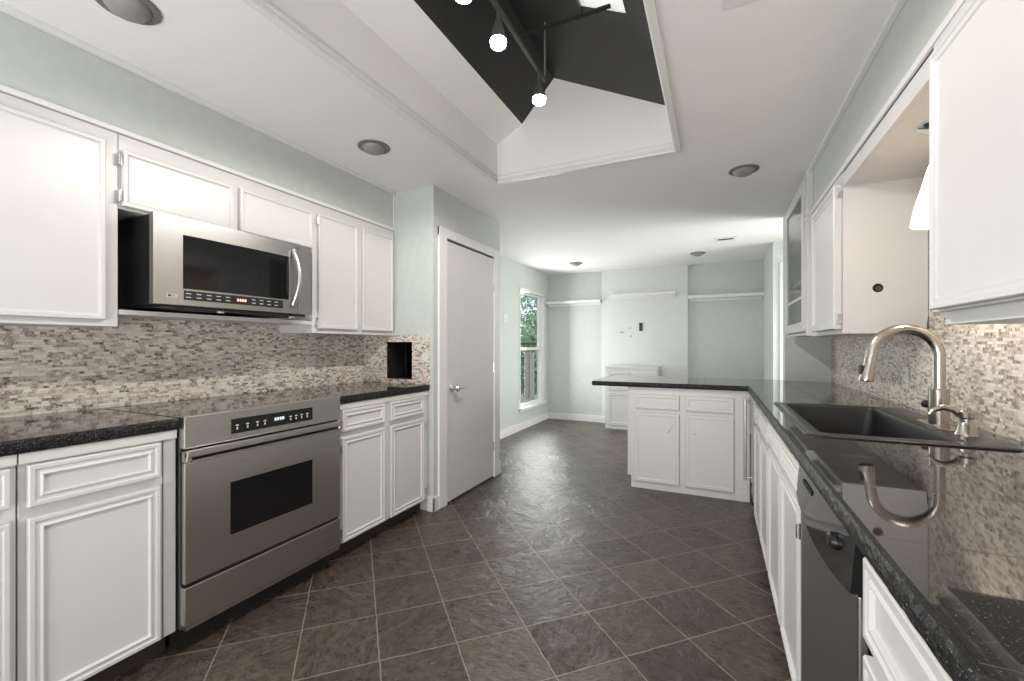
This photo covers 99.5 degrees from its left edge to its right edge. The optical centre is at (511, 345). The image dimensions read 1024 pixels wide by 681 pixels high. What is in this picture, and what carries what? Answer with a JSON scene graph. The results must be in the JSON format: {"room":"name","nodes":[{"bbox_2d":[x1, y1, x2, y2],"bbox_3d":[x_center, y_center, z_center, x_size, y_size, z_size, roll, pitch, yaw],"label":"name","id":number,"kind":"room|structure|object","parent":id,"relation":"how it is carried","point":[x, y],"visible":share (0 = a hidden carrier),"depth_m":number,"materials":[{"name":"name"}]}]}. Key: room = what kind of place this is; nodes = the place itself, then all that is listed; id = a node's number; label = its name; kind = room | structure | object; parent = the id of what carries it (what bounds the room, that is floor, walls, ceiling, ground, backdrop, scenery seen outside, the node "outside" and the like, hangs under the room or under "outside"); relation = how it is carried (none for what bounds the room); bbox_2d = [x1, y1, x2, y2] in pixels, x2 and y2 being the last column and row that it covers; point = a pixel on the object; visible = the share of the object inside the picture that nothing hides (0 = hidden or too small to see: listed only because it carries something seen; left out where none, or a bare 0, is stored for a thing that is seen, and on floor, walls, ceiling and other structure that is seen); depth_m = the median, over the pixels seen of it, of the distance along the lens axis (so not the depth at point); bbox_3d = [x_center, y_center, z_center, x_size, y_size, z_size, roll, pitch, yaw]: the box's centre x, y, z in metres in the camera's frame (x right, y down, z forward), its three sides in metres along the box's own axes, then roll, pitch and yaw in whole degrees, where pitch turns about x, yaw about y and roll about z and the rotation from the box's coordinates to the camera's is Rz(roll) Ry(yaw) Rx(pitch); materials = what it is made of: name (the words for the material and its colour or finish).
{"room":"kitchen","nodes":[
{"label":"kitchen","id":0,"kind":"room"},
{"bbox_2d":[0,11,392,230],"bbox_3d":[-1.918,-1.012,1.444,0.300,0.293,4.181,0,0,25],"label":"wall","id":1,"kind":"structure","parent":0,"point":[35,62],"depth_m":1.90,"materials":[{"name":"green paint"}]},
{"bbox_2d":[0,2,395,230],"bbox_3d":[-1.771,-1.012,1.375,0.024,0.293,4.181,0,0,25],"label":"trim","id":2,"kind":"structure","parent":1,"relation":"attached to","point":[4,8],"depth_m":1.90,"materials":[{"name":"white paint"}]},
{"bbox_2d":[0,256,547,430],"bbox_3d":[-1.279,0.017,3.281,0.132,2.350,8.850,0,0,25],"label":"wall","id":3,"kind":"structure","parent":0,"point":[44,370],"depth_m":2.24,"materials":[{"name":"stone"}]},
{"bbox_2d":[0,92,117,327],"bbox_3d":[-1.899,-0.471,1.454,0.318,0.785,0.812,0,0,25],"label":"upper cabinet","id":4,"kind":"object","parent":3,"relation":"attached to","point":[59,172],"visible":1,"depth_m":1.59,"materials":[{"name":"white wood"}]},
{"bbox_2d":[116,134,312,252],"bbox_3d":[-1.525,-0.712,2.240,0.325,0.303,0.943,0,0,25],"label":"upper cabinet","id":5,"kind":"object","parent":3,"relation":"attached to","point":[150,178],"visible":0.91,"depth_m":2.04,"materials":[{"name":"white wood"}]},
{"bbox_2d":[118,309,311,324],"bbox_3d":[-1.530,-0.139,2.247,0.292,0.020,0.932,0,0,25],"label":"wall shelf","id":6,"kind":"object","parent":3,"relation":"attached to","point":[121,313],"visible":0.88,"depth_m":2.12,"materials":[{"name":"white wood"}]},
{"bbox_2d":[118,211,310,318],"bbox_3d":[-1.455,-0.352,2.184,0.468,0.396,0.760,0,0,25],"label":"microwave","id":7,"kind":"object","parent":6,"relation":"on","point":[169,263],"visible":0.98,"depth_m":1.95,"materials":[{"name":"silver metal"}]},
{"bbox_2d":[306,357,314,373],"bbox_3d":[-1.364,0.134,2.935,0.008,0.115,0.070,0,0,25],"label":"outlet","id":8,"kind":"object","parent":3,"relation":"attached to","point":[310,361],"visible":1,"depth_m":2.93,"materials":[{"name":"white plastic"}]},
{"bbox_2d":[279,203,392,335],"bbox_3d":[-1.169,-0.471,2.996,0.325,0.785,0.725,0,0,25],"label":"upper cabinet","id":9,"kind":"object","parent":3,"relation":"attached to","point":[352,258],"visible":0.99,"depth_m":2.85,"materials":[{"name":"white wood"}]},
{"bbox_2d":[427,412,548,511],"bbox_3d":[0.018,1.139,5.112,0.680,0.105,4.134,0,0,25],"label":"baseboard","id":10,"kind":"structure","parent":3,"relation":"attached to","point":[506,432],"depth_m":5.78,"materials":[{"name":"white paint"}]},
{"bbox_2d":[503,314,506,322],"bbox_3d":[-0.085,-0.358,5.676,0.013,0.115,0.110,0,0,25],"label":"light switch","id":11,"kind":"object","parent":3,"relation":"attached to","point":[504,315],"visible":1,"depth_m":5.66,"materials":[{"name":"white plastic"}]},
{"bbox_2d":[518,287,547,411],"bbox_3d":[0.293,0.051,6.537,0.135,1.762,1.040,0,0,25],"label":"window","id":12,"kind":"structure","parent":3,"relation":"in","point":[540,401],"depth_m":6.90,"materials":[{"name":"white paint"}]},
{"bbox_2d":[384,185,499,509],"bbox_3d":[-0.639,0.017,3.737,0.662,2.350,1.057,0,0,25],"label":"wall","id":13,"kind":"structure","parent":0,"point":[419,212],"depth_m":3.19,"materials":[{"name":"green paint"}]},
{"bbox_2d":[364,335,429,384],"bbox_3d":[-0.875,0.098,3.257,0.620,0.359,0.012,0,0,25],"label":"backsplash","id":14,"kind":"structure","parent":13,"relation":"attached to","point":[375,347],"depth_m":3.27,"materials":[{"name":"stone"}]},
{"bbox_2d":[387,342,411,378],"bbox_3d":[-0.753,0.108,3.433,0.265,0.297,0.410,0,0,25],"label":"wall niche","id":15,"kind":"object","parent":13,"relation":"in","point":[399,354],"visible":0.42,"depth_m":3.34,"materials":[{"name":"black glass"}]},
{"bbox_2d":[438,225,499,508],"bbox_3d":[-0.329,0.157,3.597,0.018,2.070,0.970,0,0,25],"label":"trim","id":16,"kind":"structure","parent":13,"relation":"attached to","point":[444,234],"depth_m":3.24,"materials":[{"name":"white paint"}]},
{"bbox_2d":[447,241,493,501],"bbox_3d":[-0.327,0.189,3.597,0.146,2.005,0.785,0,0,25],"label":"door","id":17,"kind":"structure","parent":13,"relation":"in","point":[470,285],"depth_m":3.56,"materials":[{"name":"white wood"}]},
{"bbox_2d":[0,0,894,274],"bbox_3d":[0.752,-1.208,2.326,4.620,0.100,8.850,0,0,25],"label":"ceiling","id":18,"kind":"structure","parent":0,"point":[762,83],"depth_m":2.18,"materials":[{"name":"paint"}]},
{"bbox_2d":[95,0,160,24],"bbox_3d":[-1.303,-1.138,1.470,0.180,0.041,0.180,0,0,25],"label":"ceiling light","id":19,"kind":"object","parent":18,"relation":"attached to","point":[143,12],"visible":1,"depth_m":1.46,"materials":[{"name":"grey metal"}]},
{"bbox_2d":[358,139,389,155],"bbox_3d":[-0.803,-1.138,2.522,0.180,0.041,0.180,0,0,25],"label":"ceiling light","id":20,"kind":"object","parent":18,"relation":"attached to","point":[372,147],"visible":1,"depth_m":2.48,"materials":[{"name":"grey metal"}]},
{"bbox_2d":[241,0,680,185],"bbox_3d":[-0.248,-1.167,1.354,1.234,0.058,3.239,0,0,25],"label":"trim","id":21,"kind":"structure","parent":18,"relation":"attached to","point":[264,8],"depth_m":2.00,"materials":[{"name":"white paint"}]},
{"bbox_2d":[570,262,582,265],"bbox_3d":[0.897,-1.138,6.065,0.180,0.041,0.180,0,0,25],"label":"ceiling light","id":22,"kind":"object","parent":18,"relation":"attached to","point":[571,263],"visible":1,"depth_m":6.02,"materials":[{"name":"grey metal"}]},
{"bbox_2d":[690,251,705,256],"bbox_3d":[2.317,-1.138,5.408,0.180,0.041,0.180,0,0,25],"label":"ceiling light","id":23,"kind":"object","parent":18,"relation":"attached to","point":[697,254],"visible":1,"depth_m":5.37,"materials":[{"name":"grey metal"}]},
{"bbox_2d":[715,236,736,241],"bbox_3d":[2.314,-1.155,4.697,0.210,0.008,0.170,0,0,25],"label":"ceiling vent","id":24,"kind":"object","parent":18,"relation":"in","point":[734,237],"visible":1,"depth_m":4.69,"materials":[{"name":"white metal"}]},
{"bbox_2d":[722,0,757,10],"bbox_3d":[0.769,-1.155,1.307,0.240,0.008,0.300,0,0,25],"label":"ceiling vent","id":25,"kind":"object","parent":18,"relation":"in","point":[727,4],"visible":1,"depth_m":1.46,"materials":[{"name":"white paint"}]},
{"bbox_2d":[728,164,758,176],"bbox_3d":[1.524,-1.138,2.853,0.180,0.041,0.180,0,0,25],"label":"ceiling light","id":26,"kind":"object","parent":18,"relation":"attached to","point":[748,169],"visible":1,"depth_m":2.81,"materials":[{"name":"grey metal"}]},
{"bbox_2d":[111,419,791,680],"bbox_3d":[0.752,1.252,2.326,4.620,0.120,8.850,0,0,25],"label":"floor","id":27,"kind":"structure","parent":0,"point":[551,567],"depth_m":2.09,"materials":[{"name":"tile"}]},
{"bbox_2d":[0,454,16,680],"bbox_3d":[-1.845,0.755,1.187,0.622,0.872,0.501,0,0,25],"label":"base cabinet","id":28,"kind":"object","parent":27,"relation":"on","point":[8,463],"visible":1,"depth_m":1.26,"materials":[{"name":"white wood"}]},
{"bbox_2d":[16,429,176,680],"bbox_3d":[-1.647,0.755,1.606,0.622,0.872,0.418,0,0,25],"label":"base cabinet","id":29,"kind":"object","parent":27,"relation":"on","point":[95,521],"visible":0.97,"depth_m":1.44,"materials":[{"name":"white wood"}]},
{"bbox_2d":[107,392,342,649],"bbox_3d":[-1.352,0.731,2.125,0.620,0.921,0.760,0,0,25],"label":"range","id":30,"kind":"object","parent":27,"relation":"on","point":[257,475],"visible":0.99,"depth_m":1.90,"materials":[{"name":"silver metal"}]},
{"bbox_2d":[107,392,330,419],"bbox_3d":[-1.370,0.281,2.133,0.560,0.010,0.760,0,0,25],"label":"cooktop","id":31,"kind":"object","parent":30,"relation":"in","point":[178,409],"depth_m":2.05,"materials":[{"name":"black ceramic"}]},
{"bbox_2d":[328,391,427,559],"bbox_3d":[-1.048,0.755,2.872,0.629,0.872,0.840,0,0,25],"label":"base cabinet","id":32,"kind":"object","parent":27,"relation":"on","point":[383,441],"visible":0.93,"depth_m":2.67,"materials":[{"name":"white wood"}]},
{"bbox_2d":[265,382,429,403],"bbox_3d":[-1.052,0.298,2.871,0.626,0.041,0.836,0,0,25],"label":"countertop","id":33,"kind":"structure","parent":32,"relation":"on","point":[356,391],"depth_m":2.77,"materials":[{"name":"stone"}]},
{"bbox_2d":[604,365,660,429],"bbox_3d":[1.756,0.744,6.304,0.740,0.895,0.386,0,0,25],"label":"base cabinet","id":34,"kind":"object","parent":27,"relation":"on","point":[616,397],"visible":0.55,"depth_m":6.21,"materials":[{"name":"white wood"}]},
{"bbox_2d":[602,265,687,415],"bbox_3d":[1.955,0.017,6.463,1.236,2.350,0.042,0,0,25],"label":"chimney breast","id":35,"kind":"object","parent":27,"relation":"on","point":[662,341],"visible":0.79,"depth_m":6.42,"materials":[{"name":"white paint"}]},
{"bbox_2d":[609,291,675,299],"bbox_3d":[1.920,-0.747,6.418,0.950,0.077,0.070,0,0,25],"label":"wall shelf","id":36,"kind":"object","parent":35,"relation":"attached to","point":[665,293],"visible":1,"depth_m":6.39,"materials":[{"name":"white paint"}]},
{"bbox_2d":[628,387,749,502],"bbox_3d":[1.515,0.767,3.747,0.912,0.848,0.634,0,0,25],"label":"base cabinet","id":37,"kind":"object","parent":27,"relation":"on","point":[685,441],"visible":0.94,"depth_m":3.46,"materials":[{"name":"white wood"}]},
{"bbox_2d":[744,396,756,505],"bbox_3d":[1.978,0.752,2.988,0.668,0.818,0.365,0,0,25],"label":"base cabinet","id":38,"kind":"object","parent":27,"relation":"on","point":[752,402],"visible":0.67,"depth_m":3.19,"materials":[{"name":"white wood"}]},
{"bbox_2d":[754,404,770,570],"bbox_3d":[1.737,0.767,2.421,0.622,0.848,0.858,0,0,25],"label":"base cabinet","id":39,"kind":"object","parent":27,"relation":"on","point":[761,444],"visible":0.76,"depth_m":2.50,"materials":[{"name":"white wood"}]},
{"bbox_2d":[768,423,800,680],"bbox_3d":[1.355,0.767,1.619,0.629,0.848,0.915,0,0,25],"label":"base cabinet","id":40,"kind":"object","parent":27,"relation":"on","point":[784,512],"visible":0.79,"depth_m":1.63,"materials":[{"name":"white wood"}]},
{"bbox_2d":[796,464,872,680],"bbox_3d":[1.002,0.768,0.940,0.590,0.846,0.600,0,0,25],"label":"dishwasher","id":41,"kind":"object","parent":27,"relation":"on","point":[834,646],"visible":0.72,"depth_m":0.98,"materials":[{"name":"grey metal"}]},
{"bbox_2d":[863,557,952,680],"bbox_3d":[0.734,0.767,0.288,0.622,0.848,0.783,0,0,25],"label":"base cabinet","id":42,"kind":"object","parent":27,"relation":"on","point":[899,652],"visible":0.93,"depth_m":0.65,"materials":[{"name":"white wood"}]},
{"bbox_3d":[-2.088,0.755,0.670,0.621,0.872,0.633,0,0,25],"label":"base cabinet","id":43,"kind":"object","parent":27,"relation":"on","visible":0},
{"bbox_2d":[0,392,263,455],"bbox_3d":[-1.726,0.298,1.437,0.626,0.041,2.331,0,0,25],"label":"countertop","id":44,"kind":"structure","parent":43,"relation":"on","point":[20,434],"depth_m":1.52,"materials":[{"name":"stone"}]},
{"bbox_3d":[0.400,0.767,-0.420,0.621,0.848,0.778,0,0,25],"label":"base cabinet","id":45,"kind":"object","parent":27,"relation":"on","visible":0},
{"bbox_2d":[592,375,1023,680],"bbox_3d":[0.793,0.323,1.807,1.857,0.039,5.145,0,0,25],"label":"countertop","id":46,"kind":"structure","parent":45,"relation":"on","point":[941,527],"depth_m":0.78,"materials":[{"name":"stone"}]},
{"bbox_2d":[774,402,1023,450],"bbox_3d":[1.436,0.402,1.778,0.535,0.210,0.950,0,0,25],"label":"sink","id":47,"kind":"object","parent":46,"relation":"in","point":[871,423],"visible":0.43,"depth_m":1.88,"materials":[{"name":"black stone"}]},
{"bbox_2d":[927,404,979,436],"bbox_3d":[1.477,0.247,1.454,0.128,0.100,0.060,0,0,25],"label":"soap dispenser","id":48,"kind":"object","parent":47,"relation":"on","point":[965,427],"visible":1,"depth_m":1.43,"materials":[{"name":"silver metal"}]},
{"bbox_2d":[858,324,955,431],"bbox_3d":[1.498,0.107,1.660,0.274,0.380,0.260,0,0,25],"label":"faucet","id":49,"kind":"object","parent":46,"relation":"on","point":[938,394],"visible":0.94,"depth_m":1.62,"materials":[{"name":"silver metal"}]},
{"bbox_2d":[294,0,670,166],"bbox_3d":[-0.254,-1.514,1.341,1.238,0.512,3.271,0,0,25],"label":"ceiling","id":50,"kind":"structure","parent":0,"point":[396,37],"depth_m":2.57,"materials":[{"name":"paint"}]},
{"bbox_2d":[414,0,664,123],"bbox_3d":[-0.208,-1.612,1.320,0.960,0.377,3.211,0,0,25],"label":"ceiling","id":51,"kind":"structure","parent":0,"point":[607,50],"depth_m":2.31,"materials":[{"name":"black paint"}]},
{"bbox_2d":[456,0,545,105],"bbox_3d":[-0.127,-1.438,1.610,0.068,0.466,1.405,0,0,25],"label":"track light","id":52,"kind":"object","parent":51,"relation":"hanging from","point":[498,41],"visible":1,"depth_m":1.87,"materials":[{"name":"metal"}]},
{"bbox_2d":[511,3,610,40],"bbox_3d":[0.216,-1.496,2.009,0.480,0.008,0.020,0,0,25],"label":"track rail","id":53,"kind":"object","parent":51,"relation":"attached to","point":[607,6],"depth_m":1.99,"materials":[{"name":"black metal"}]},
{"bbox_2d":[579,0,625,12],"bbox_3d":[0.160,-1.562,1.439,0.225,0.117,1.280,0,0,25],"label":"window","id":54,"kind":"structure","parent":51,"relation":"attached to","point":[616,5],"depth_m":1.97,"materials":[{"name":"white"}]},
{"bbox_2d":[548,260,762,425],"bbox_3d":[2.658,0.017,6.238,4.500,2.350,0.148,0,0,25],"label":"wall","id":55,"kind":"structure","parent":0,"point":[725,337],"depth_m":6.19,"materials":[{"name":"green paint"}]},
{"bbox_2d":[546,299,601,306],"bbox_3d":[0.969,-0.677,6.884,0.887,0.077,0.120,0,0,25],"label":"wall shelf","id":56,"kind":"object","parent":55,"relation":"attached to","point":[596,301],"visible":1,"depth_m":6.86,"materials":[{"name":"white paint"}]},
{"bbox_2d":[549,412,750,433],"bbox_3d":[1.976,1.139,6.445,3.060,0.105,0.057,0,0,25],"label":"baseboard","id":57,"kind":"structure","parent":55,"relation":"attached to","point":[562,416],"depth_m":6.90,"materials":[{"name":"white paint"}]},
{"bbox_2d":[688,292,763,301],"bbox_3d":[2.917,-0.670,5.946,0.927,0.077,0.160,0,0,25],"label":"wall shelf","id":58,"kind":"object","parent":55,"relation":"attached to","point":[752,295],"visible":1,"depth_m":5.93,"materials":[{"name":"white paint"}]},
{"bbox_2d":[763,243,772,379],"bbox_3d":[3.195,0.017,5.306,0.115,2.350,1.082,0,0,25],"label":"wall","id":59,"kind":"structure","parent":0,"point":[768,260],"depth_m":5.25,"materials":[{"name":"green paint"}]},
{"bbox_2d":[773,241,782,379],"bbox_3d":[3.574,0.017,4.574,1.425,2.350,0.120,0,0,25],"label":"wall","id":60,"kind":"structure","parent":0,"point":[778,245],"depth_m":4.81,"materials":[{"name":"white paint"}]},
{"bbox_2d":[780,262,782,379],"bbox_3d":[3.356,0.132,4.602,0.885,2.120,0.015,0,0,25],"label":"trim","id":61,"kind":"structure","parent":60,"relation":"attached to","point":[781,263],"depth_m":4.78,"materials":[{"name":"white paint"}]},
{"bbox_2d":[783,215,830,381],"bbox_3d":[2.628,0.017,3.748,0.475,2.350,0.120,0,0,25],"label":"wall","id":62,"kind":"structure","parent":0,"point":[804,358],"depth_m":3.73,"materials":[{"name":"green paint"}]},
{"bbox_2d":[813,0,956,205],"bbox_3d":[1.033,-1.012,0.484,0.323,0.293,4.956,0,0,25],"label":"wall","id":63,"kind":"structure","parent":0,"point":[917,21],"depth_m":1.62,"materials":[{"name":"green paint"}]},
{"bbox_2d":[809,0,965,214],"bbox_3d":[0.876,-1.002,0.558,0.024,0.314,4.956,0,0,25],"label":"trim","id":64,"kind":"structure","parent":63,"relation":"attached to","point":[897,6],"depth_m":1.64,"materials":[{"name":"white paint"}]},
{"bbox_2d":[843,50,933,185],"bbox_3d":[1.550,-0.809,1.593,0.329,0.066,0.998,0,0,25],"label":"soffit","id":65,"kind":"structure","parent":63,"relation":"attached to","point":[894,150],"depth_m":1.69,"materials":[{"name":"white wood"}]},
{"bbox_2d":[909,119,928,229],"bbox_3d":[1.496,-0.601,1.501,0.180,0.352,0.180,0,0,25],"label":"pendant lamp","id":66,"kind":"object","parent":65,"relation":"hanging from","point":[920,216],"visible":0.11,"depth_m":1.51,"materials":[{"name":"white metal"}]},
{"bbox_2d":[831,230,1023,441],"bbox_3d":[1.380,0.017,0.705,0.142,2.350,6.450,0,0,25],"label":"wall","id":67,"kind":"structure","parent":0,"point":[985,362],"depth_m":1.74,"materials":[{"name":"tile"}]},
{"bbox_2d":[785,176,839,336],"bbox_3d":[2.275,-0.615,3.197,0.344,1.082,0.878,0,0,25],"label":"upper cabinet","id":68,"kind":"object","parent":67,"relation":"attached to","point":[795,225],"visible":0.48,"depth_m":3.57,"materials":[{"name":"white wood"}]},
{"bbox_2d":[791,238,800,289],"bbox_3d":[2.286,-0.636,3.192,0.280,0.335,0.842,0,0,25],"label":"shelf","id":69,"kind":"object","parent":68,"relation":"attached to","point":[796,250],"depth_m":3.62,"materials":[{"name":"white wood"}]},
{"bbox_2d":[804,167,812,335],"bbox_3d":[2.070,-0.612,2.773,0.335,1.091,0.060,0,0,25],"label":"post","id":70,"kind":"object","parent":68,"relation":"attached to","point":[809,173],"visible":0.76,"depth_m":2.81,"materials":[{"name":"white wood"}]},
{"bbox_2d":[811,173,927,336],"bbox_3d":[1.901,-0.452,2.397,0.352,0.782,0.757,0,0,25],"label":"upper cabinet","id":71,"kind":"object","parent":67,"relation":"attached to","point":[869,270],"visible":0.98,"depth_m":2.08,"materials":[{"name":"white wood"}]},
{"bbox_2d":[902,366,908,388],"bbox_3d":[2.008,0.162,2.216,0.008,0.115,0.070,0,0,25],"label":"outlet","id":72,"kind":"object","parent":67,"relation":"attached to","point":[905,370],"visible":1,"depth_m":2.20,"materials":[{"name":"white plastic"}]},
{"bbox_2d":[929,0,1023,324],"bbox_3d":[1.093,-0.450,0.674,0.346,0.783,1.048,0,0,25],"label":"upper cabinet","id":73,"kind":"object","parent":67,"relation":"attached to","point":[976,65],"visible":1,"depth_m":0.98,"materials":[{"name":"white wood"}]},
{"label":"outside","id":74,"kind":"structure","parent":0,"visible":0},
{"bbox_2d":[521,394,536,402],"bbox_3d":[-0.681,1.282,8.935,3.560,0.060,4.990,0,0,25],"label":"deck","id":75,"kind":"object","parent":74,"point":[523,400],"visible":0.02,"depth_m":10.24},
{"bbox_2d":[524,352,529,398],"bbox_3d":[0.349,0.702,10.279,0.110,1.100,0.110,0,0,25],"label":"post","id":76,"kind":"object","parent":75,"relation":"on","point":[526,354],"visible":1,"depth_m":10.25,"materials":[{"name":"grey wood"}]},
{"bbox_2d":[521,343,536,358],"bbox_3d":[-0.302,0.587,10.751,4.400,1.330,0.040,0,0,25],"label":"deck railing","id":77,"kind":"object","parent":75,"relation":"on","point":[524,344],"visible":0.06,"depth_m":10.39,"materials":[{"name":"grey wood"}]},
{"bbox_2d":[529,352,534,399],"bbox_3d":[0.466,0.702,10.059,0.110,1.100,0.110,0,0,25],"label":"post","id":78,"kind":"object","parent":75,"relation":"on","point":[530,353],"visible":0.96,"depth_m":10.03,"materials":[{"name":"grey wood"}]},
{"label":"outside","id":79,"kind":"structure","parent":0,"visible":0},
{"bbox_3d":[-7.794,2.442,33.505,37.370,0.100,66.000,0,0,25],"label":"ground","id":80,"kind":"structure","parent":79,"visible":0},
{"bbox_2d":[521,315,536,394],"bbox_3d":[0.762,0.534,13.353,2.614,3.705,2.671,0,0,25],"label":"tree","id":81,"kind":"object","parent":80,"relation":"on","point":[531,335],"visible":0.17,"depth_m":12.81,"materials":[{"name":"green plant"}]},
{"bbox_2d":[521,295,536,327],"bbox_3d":[2.207,-1.694,22.181,4.231,8.156,4.240,0,0,25],"label":"tree","id":82,"kind":"object","parent":80,"relation":"on","point":[523,300],"visible":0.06,"depth_m":22.04,"materials":[{"name":"green plant"}]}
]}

